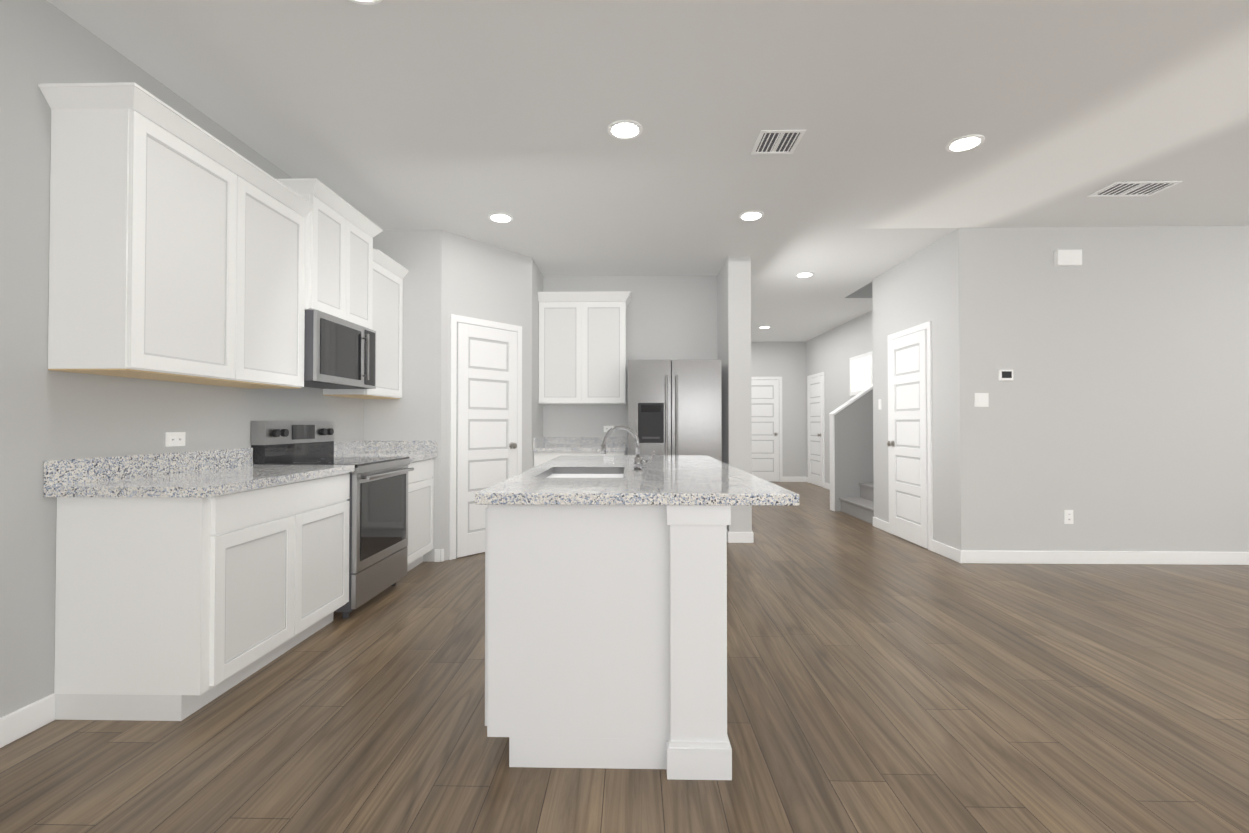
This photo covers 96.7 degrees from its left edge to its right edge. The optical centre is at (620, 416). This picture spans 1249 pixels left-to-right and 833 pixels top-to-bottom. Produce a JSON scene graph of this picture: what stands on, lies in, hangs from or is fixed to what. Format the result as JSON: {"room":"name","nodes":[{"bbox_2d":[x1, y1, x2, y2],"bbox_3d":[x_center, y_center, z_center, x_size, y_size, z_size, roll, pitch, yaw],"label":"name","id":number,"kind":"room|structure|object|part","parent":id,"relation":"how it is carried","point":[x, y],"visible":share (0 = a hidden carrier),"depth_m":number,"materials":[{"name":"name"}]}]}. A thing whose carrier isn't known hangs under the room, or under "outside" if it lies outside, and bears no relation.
{"room":"kitchen","nodes":[
{"label":"kitchen","id":0,"kind":"room"},
{"bbox_2d":[0,0,363,717],"bbox_3d":[-2.289,-0.217,1.800,0.125,2.795,9.020,0,-1,1],"label":"wall","id":1,"kind":"structure","parent":0,"point":[46,414],"depth_m":2.14,"materials":[{"name":"grey paint"}]},
{"bbox_2d":[0,693,54,747],"bbox_3d":[-2.263,1.102,-0.219,0.014,0.105,4.777,0,-1,1],"label":"baseboard","id":2,"kind":"structure","parent":1,"relation":"attached to","point":[24,720],"depth_m":2.06,"materials":[{"name":"white wood"}]},
{"bbox_2d":[42,86,249,385],"bbox_3d":[-2.046,-0.716,2.466,0.326,1.070,0.629,0,-1,1],"label":"upper cabinet","id":3,"kind":"object","parent":1,"relation":"attached to","point":[182,249],"depth_m":2.20,"materials":[{"name":"white wood"}]},
{"bbox_2d":[165,432,185,446],"bbox_3d":[-2.201,0.113,2.749,0.008,0.070,0.115,0,-1,1],"label":"outlet","id":4,"kind":"object","parent":1,"relation":"attached to","point":[174,439],"visible":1,"depth_m":2.74,"materials":[{"name":"white plastic"}]},
{"bbox_2d":[44,441,366,484],"bbox_3d":[-2.178,0.236,3.397,0.020,0.099,2.527,0,-1,1],"label":"backsplash","id":5,"kind":"structure","parent":1,"relation":"attached to","point":[64,471],"depth_m":2.56,"materials":[{"name":"grey stone"}]},
{"bbox_2d":[226,166,305,388],"bbox_3d":[-2.035,-0.709,2.977,0.326,1.070,0.629,0,-1,1],"label":"upper cabinet","id":6,"kind":"object","parent":1,"relation":"attached to","point":[277,218],"depth_m":3.03,"materials":[{"name":"white wood"}]},
{"bbox_2d":[278,182,353,322],"bbox_3d":[-2.003,-1.005,3.517,0.366,0.745,0.444,0,-1,1],"label":"upper cabinet","id":7,"kind":"object","parent":1,"relation":"attached to","point":[329,222],"depth_m":3.47,"materials":[{"name":"white wood"}]},
{"bbox_2d":[304,310,375,388],"bbox_3d":[-1.964,-0.415,3.671,0.436,0.424,0.760,0,-1,1],"label":"microwave","id":8,"kind":"object","parent":7,"relation":"attached to","point":[339,353],"visible":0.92,"depth_m":3.54,"materials":[{"name":"silver metal"}]},
{"bbox_2d":[323,254,405,398],"bbox_3d":[-2.004,-0.691,4.375,0.326,1.070,0.627,0,-1,1],"label":"upper cabinet","id":9,"kind":"object","parent":1,"relation":"attached to","point":[388,283],"depth_m":4.39,"materials":[{"name":"white wood"}]},
{"bbox_2d":[354,214,377,329],"bbox_3d":[-1.996,-1.001,3.843,0.366,0.745,0.444,0,-1,1],"label":"upper cabinet","id":10,"kind":"object","parent":1,"relation":"attached to","point":[365,256],"depth_m":3.93,"materials":[{"name":"white wood"}]},
{"bbox_2d":[367,441,436,452],"bbox_3d":[-1.848,0.252,4.662,0.624,0.099,0.019,0,-1,1],"label":"backsplash","id":11,"kind":"structure","parent":1,"relation":"attached to","point":[372,446],"depth_m":4.65,"materials":[{"name":"grey stone"}]},
{"bbox_2d":[364,230,542,561],"bbox_3d":[-1.508,-0.170,5.424,1.275,2.795,1.500,0,-1,1],"label":"wall","id":12,"kind":"structure","parent":0,"point":[447,275],"depth_m":4.70,"materials":[{"name":"grey paint"}]},
{"bbox_2d":[435,549,443,561],"bbox_3d":[-1.516,1.165,4.660,0.074,0.105,0.036,0,-1,1],"label":"baseboard","id":13,"kind":"structure","parent":12,"relation":"attached to","point":[437,555],"depth_m":4.64,"materials":[{"name":"white wood"}]},
{"bbox_2d":[449,314,521,559],"bbox_3d":[-1.199,0.175,5.037,0.495,2.095,0.633,0,-1,1],"label":"door","id":14,"kind":"structure","parent":12,"relation":"attached to","point":[485,404],"depth_m":4.95,"materials":[{"name":"white wood"}]},
{"bbox_3d":[-1.003,0.275,5.213,0.076,0.062,0.076,0,-1,1],"label":"knob","id":15,"kind":"part","parent":14,"relation":"part of","materials":[{"name":"grey metal"}]},
{"bbox_2d":[0,482,1248,832],"bbox_3d":[2.403,1.261,4.178,9.400,0.100,14.020,0,-1,1],"label":"floor","id":16,"kind":"structure","parent":0,"point":[880,680],"depth_m":2.13,"materials":[{"name":"brown wood"}]},
{"bbox_2d":[54,473,349,720],"bbox_3d":[-1.902,0.754,2.720,0.602,0.875,1.101,0,-1,1],"label":"base cabinet","id":17,"kind":"object","parent":16,"relation":"on","point":[189,583],"depth_m":2.18,"materials":[{"name":"white wood"}]},
{"bbox_2d":[43,465,354,496],"bbox_3d":[-1.890,0.297,2.701,0.628,0.040,1.150,0,-1,1],"label":"countertop","id":18,"kind":"structure","parent":17,"relation":"on","point":[236,478],"depth_m":2.36,"materials":[{"name":"grey stone"}]},
{"bbox_2d":[251,421,413,618],"bbox_3d":[-1.832,0.617,3.655,0.692,1.175,0.760,0,-1,1],"label":"range","id":19,"kind":"object","parent":16,"relation":"on","point":[378,527],"visible":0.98,"depth_m":3.52,"materials":[{"name":"silver metal"}]},
{"bbox_2d":[407,457,435,571],"bbox_3d":[-1.866,0.776,4.352,0.602,0.875,0.626,0,-1,1],"label":"base cabinet","id":20,"kind":"object","parent":16,"relation":"on","point":[420,480],"depth_m":4.37,"materials":[{"name":"white wood"}]},
{"bbox_2d":[339,453,437,460],"bbox_3d":[-1.853,0.318,4.358,0.628,0.040,0.626,0,-1,1],"label":"countertop","id":21,"kind":"structure","parent":20,"relation":"on","point":[413,456],"depth_m":4.36,"materials":[{"name":"grey stone"}]},
{"bbox_2d":[533,437,625,466],"bbox_3d":[-0.400,0.725,5.821,0.917,1.015,0.627,0,-1,1],"label":"base cabinet","id":22,"kind":"object","parent":16,"relation":"on","point":[545,449],"visible":0.21,"depth_m":5.64,"materials":[{"name":"white"}]},
{"bbox_2d":[485,505,731,779],"bbox_3d":[-0.030,0.749,2.888,0.832,0.892,2.146,0,-1,1],"label":"kitchen island","id":23,"kind":"object","parent":16,"relation":"on","point":[605,611],"depth_m":1.87,"materials":[{"name":"white wood"}]},
{"bbox_2d":[475,453,798,505],"bbox_3d":[0.076,0.284,2.892,1.056,0.038,2.180,0,-1,1],"label":"island countertop","id":24,"kind":"structure","parent":23,"relation":"on","point":[673,479],"depth_m":2.01,"materials":[{"name":"grey stone"}]},
{"bbox_2d":[547,469,618,476],"bbox_3d":[-0.172,0.391,2.636,0.399,0.206,0.620,0,-1,1],"label":"sink","id":25,"kind":"object","parent":24,"relation":"in","point":[558,472],"depth_m":2.94,"materials":[{"name":"silver metal"}]},
{"bbox_2d":[599,425,654,472],"bbox_3d":[0.037,0.151,2.634,0.261,0.220,0.052,0,-1,1],"label":"faucet","id":26,"kind":"object","parent":24,"relation":"on","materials":[{"name":"silver metal"}]},
{"bbox_2d":[628,360,721,460],"bbox_3d":[0.536,0.341,5.715,0.910,1.780,0.784,0,-1,1],"label":"refrigerator","id":27,"kind":"object","parent":16,"relation":"on","point":[674,407],"visible":0.52,"depth_m":5.39,"materials":[{"name":"silver metal"}]},
{"bbox_2d":[839,483,873,524],"bbox_3d":[4.033,0.390,6.790,2.315,1.710,1.040,0,-1,1],"label":"stairs","id":28,"kind":"structure","parent":16,"relation":"on","point":[861,507],"depth_m":6.94,"materials":[{"name":"grey carpet"}]},
{"bbox_2d":[543,275,717,454],"bbox_3d":[0.112,-0.160,6.198,1.930,2.795,0.120,0,-1,1],"label":"wall","id":29,"kind":"structure","parent":0,"point":[671,317],"depth_m":6.14,"materials":[{"name":"grey paint"}]},
{"bbox_2d":[538,291,630,403],"bbox_3d":[-0.370,-0.717,5.960,0.971,1.162,0.386,0,-1,1],"label":"upper cabinet","id":30,"kind":"object","parent":29,"relation":"attached to","point":[582,347],"visible":1,"depth_m":5.83,"materials":[{"name":"white wood"}]},
{"bbox_2d":[604,426,613,431],"bbox_3d":[-0.125,0.137,6.135,0.115,0.070,0.008,0,-1,1],"label":"outlet","id":31,"kind":"object","parent":29,"relation":"attached to","point":[606,428],"visible":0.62,"depth_m":6.13,"materials":[{"name":"white plastic"}]},
{"bbox_2d":[47,0,1248,341],"bbox_3d":[2.403,-1.633,4.216,9.400,0.100,14.020,0,-1,1],"label":"ceiling","id":32,"kind":"structure","parent":0,"point":[465,118],"depth_m":2.95,"materials":[{"name":"paint"}]},
{"bbox_2d":[349,0,381,4],"bbox_3d":[-0.980,-1.606,2.064,0.196,0.010,0.196,0,-1,1],"label":"recessed light","id":33,"kind":"object","parent":32,"relation":"in","point":[367,2],"visible":1,"depth_m":2.14,"materials":[{"name":"white plastic"}]},
{"bbox_2d":[488,213,512,222],"bbox_3d":[-0.949,-1.576,4.409,0.196,0.010,0.196,0,-1,1],"label":"recessed light","id":34,"kind":"object","parent":32,"relation":"in","point":[501,217],"visible":0.96,"depth_m":4.39,"materials":[{"name":"white plastic"}]},
{"bbox_2d":[607,120,642,139],"bbox_3d":[0.028,-1.593,3.087,0.196,0.010,0.196,0,-1,1],"label":"recessed light","id":35,"kind":"object","parent":32,"relation":"in","point":[625,129],"visible":1,"depth_m":3.07,"materials":[{"name":"white plastic"}]},
{"bbox_2d":[739,211,763,220],"bbox_3d":[1.032,-1.576,4.365,0.196,0.010,0.196,0,-1,1],"label":"recessed light","id":36,"kind":"object","parent":32,"relation":"in","point":[750,215],"visible":0.98,"depth_m":4.35,"materials":[{"name":"white plastic"}]},
{"bbox_2d":[751,130,805,154],"bbox_3d":[0.913,-1.591,3.223,0.250,0.008,0.270,0,-1,1],"label":"ceiling vent","id":37,"kind":"object","parent":32,"relation":"in","point":[777,141],"visible":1,"depth_m":3.22,"materials":[{"name":"white plastic"}]},
{"bbox_2d":[795,272,813,276],"bbox_3d":[2.024,-1.554,6.094,0.196,0.010,0.196,0,-1,1],"label":"recessed light","id":38,"kind":"object","parent":32,"relation":"in","point":[805,274],"visible":0.98,"depth_m":6.06,"materials":[{"name":"white plastic"}]},
{"bbox_2d":[945,134,984,151],"bbox_3d":[2.011,-1.591,3.239,0.196,0.010,0.196,0,-1,1],"label":"recessed light","id":39,"kind":"object","parent":32,"relation":"in","point":[966,143],"visible":1,"depth_m":3.23,"materials":[{"name":"white plastic"}]},
{"bbox_2d":[1087,181,1181,196],"bbox_3d":[3.571,-1.583,3.864,0.440,0.008,0.240,0,-1,1],"label":"ceiling vent","id":40,"kind":"object","parent":32,"relation":"in","point":[1132,188],"visible":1,"depth_m":3.86,"materials":[{"name":"white plastic"}]},
{"bbox_2d":[717,256,751,531],"bbox_3d":[1.234,-0.133,8.324,0.220,2.795,5.820,0,-1,1],"label":"wall","id":41,"kind":"structure","parent":0,"point":[734,309],"depth_m":5.42,"materials":[{"name":"grey paint"}]},
{"bbox_2d":[728,532,752,542],"bbox_3d":[1.169,1.175,5.390,0.248,0.105,0.014,0,-1,1],"label":"baseboard","id":42,"kind":"structure","parent":41,"relation":"attached to","point":[740,537],"depth_m":5.38,"materials":[{"name":"white wood"}]},
{"bbox_2d":[751,342,805,476],"bbox_3d":[2.556,-0.096,11.145,2.300,2.795,0.120,0,-1,1],"label":"wall","id":43,"kind":"structure","parent":0,"point":[786,361],"depth_m":11.07,"materials":[{"name":"grey paint"}]},
{"bbox_2d":[751,377,782,481],"bbox_3d":[2.809,0.252,11.031,0.840,2.095,0.088,0,-1,1],"label":"door","id":44,"kind":"structure","parent":43,"relation":"attached to","point":[766,417],"depth_m":11.05,"materials":[{"name":"white wood"}]},
{"bbox_2d":[783,477,805,481],"bbox_3d":[3.462,1.248,11.040,0.485,0.105,0.014,0,-1,1],"label":"baseboard","id":45,"kind":"structure","parent":43,"relation":"attached to","point":[794,479],"depth_m":11.03,"materials":[{"name":"white wood"}]},
{"bbox_2d":[806,310,872,483],"bbox_3d":[5.439,-0.121,9.216,3.550,2.795,3.850,0,-1,1],"label":"wall","id":46,"kind":"structure","parent":0,"point":[830,353],"depth_m":9.46,"materials":[{"name":"grey paint"}]},
{"bbox_2d":[807,372,824,487],"bbox_3d":[3.648,0.245,10.456,0.088,2.095,0.930,0,-1,1],"label":"door","id":47,"kind":"structure","parent":46,"relation":"attached to","point":[816,425],"depth_m":10.38,"materials":[{"name":"white wood"}]},
{"bbox_2d":[824,482,829,489],"bbox_3d":[3.646,1.217,8.706,0.014,0.105,2.545,0,-1,1],"label":"baseboard","id":48,"kind":"structure","parent":46,"relation":"attached to","point":[826,485],"depth_m":9.83,"materials":[{"name":"white wood"}]},
{"bbox_2d":[849,351,872,395],"bbox_3d":[3.639,-0.634,8.392,0.014,0.600,0.850,0,-1,1],"label":"window","id":49,"kind":"structure","parent":46,"relation":"in","point":[861,371],"depth_m":8.39,"materials":[{"name":"white glass"}]},
{"bbox_2d":[834,389,873,510],"bbox_3d":[3.229,0.345,7.393,0.790,1.815,0.120,0,-1,1],"label":"wall","id":50,"kind":"structure","parent":0,"point":[853,444],"depth_m":7.33,"materials":[{"name":"grey paint"}]},
{"bbox_2d":[829,384,872,510],"bbox_3d":[3.219,0.328,7.394,0.810,1.849,0.160,0,-1,1],"label":"trim","id":51,"kind":"structure","parent":50,"relation":"on","point":[832,439],"depth_m":7.36,"materials":[{"name":"white wood"}]},
{"bbox_2d":[845,282,871,297],"bbox_3d":[4.935,-2.260,6.764,4.050,1.420,0.890,0,-1,1],"label":"wall","id":52,"kind":"structure","parent":0,"point":[865,291],"depth_m":7.22,"materials":[{"name":"grey paint"}]},
{"bbox_2d":[872,226,1248,551],"bbox_3d":[4.990,-0.170,5.415,4.280,2.795,1.670,0,-1,1],"label":"wall block","id":53,"kind":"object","parent":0,"point":[1114,416],"visible":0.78,"depth_m":4.61,"materials":[{"name":"grey paint"}]},
{"bbox_2d":[878,399,881,409],"bbox_3d":[2.861,-0.134,6.112,0.008,0.115,0.070,0,-1,1],"label":"light switch","id":54,"kind":"object","parent":53,"relation":"attached to","point":[879,404],"visible":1,"depth_m":6.11,"materials":[{"name":"white plastic"}]},
{"bbox_2d":[873,517,888,532],"bbox_3d":[2.858,1.183,6.079,0.014,0.105,0.403,0,-1,1],"label":"baseboard","id":55,"kind":"structure","parent":53,"relation":"attached to","point":[880,524],"depth_m":6.05,"materials":[{"name":"white wood"}]},
{"bbox_2d":[887,321,932,550],"bbox_3d":[2.807,0.180,5.474,0.088,2.095,0.840,0,-1,1],"label":"door","id":56,"kind":"structure","parent":53,"relation":"attached to","point":[910,473],"depth_m":5.40,"materials":[{"name":"white wood"}]},
{"bbox_3d":[2.801,0.282,5.758,0.063,0.062,0.062,0,-1,1],"label":"knob","id":57,"kind":"part","parent":56,"relation":"part of","materials":[{"name":"grey metal"}]},
{"bbox_2d":[932,540,961,562],"bbox_3d":[2.830,1.167,4.820,0.014,0.105,0.447,0,-1,1],"label":"baseboard","id":58,"kind":"structure","parent":53,"relation":"attached to","point":[950,552],"depth_m":4.79,"materials":[{"name":"white wood"}]},
{"bbox_2d":[974,393,988,406],"bbox_3d":[3.007,-0.138,4.619,0.115,0.115,0.008,0,-1,1],"label":"light switch","id":59,"kind":"object","parent":53,"relation":"attached to","point":[981,399],"visible":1,"depth_m":4.62,"materials":[{"name":"white plastic"}]},
{"bbox_2d":[998,370,1012,380],"bbox_3d":[3.202,-0.343,4.609,0.110,0.090,0.025,0,-1,1],"label":"thermostat","id":60,"kind":"object","parent":53,"relation":"attached to","point":[1005,375],"visible":1,"depth_m":4.60,"materials":[{"name":"white plastic"}]},
{"bbox_2d":[1054,249,1081,265],"bbox_3d":[3.712,-1.313,4.600,0.200,0.130,0.044,0,-1,1],"label":"door chime","id":61,"kind":"object","parent":53,"relation":"attached to","point":[1067,257],"visible":1,"depth_m":4.58,"materials":[{"name":"white plastic"}]},
{"bbox_2d":[1064,510,1073,523],"bbox_3d":[3.712,0.831,4.591,0.070,0.115,0.008,0,-1,1],"label":"outlet","id":62,"kind":"object","parent":53,"relation":"attached to","point":[1068,516],"visible":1,"depth_m":4.59,"materials":[{"name":"white plastic"}]},
{"bbox_2d":[962,550,1248,564],"bbox_3d":[4.922,1.164,4.557,4.180,0.105,0.014,0,-1,1],"label":"baseboard","id":63,"kind":"structure","parent":53,"relation":"attached to","point":[1116,557],"depth_m":4.57,"materials":[{"name":"white wood"}]}
]}

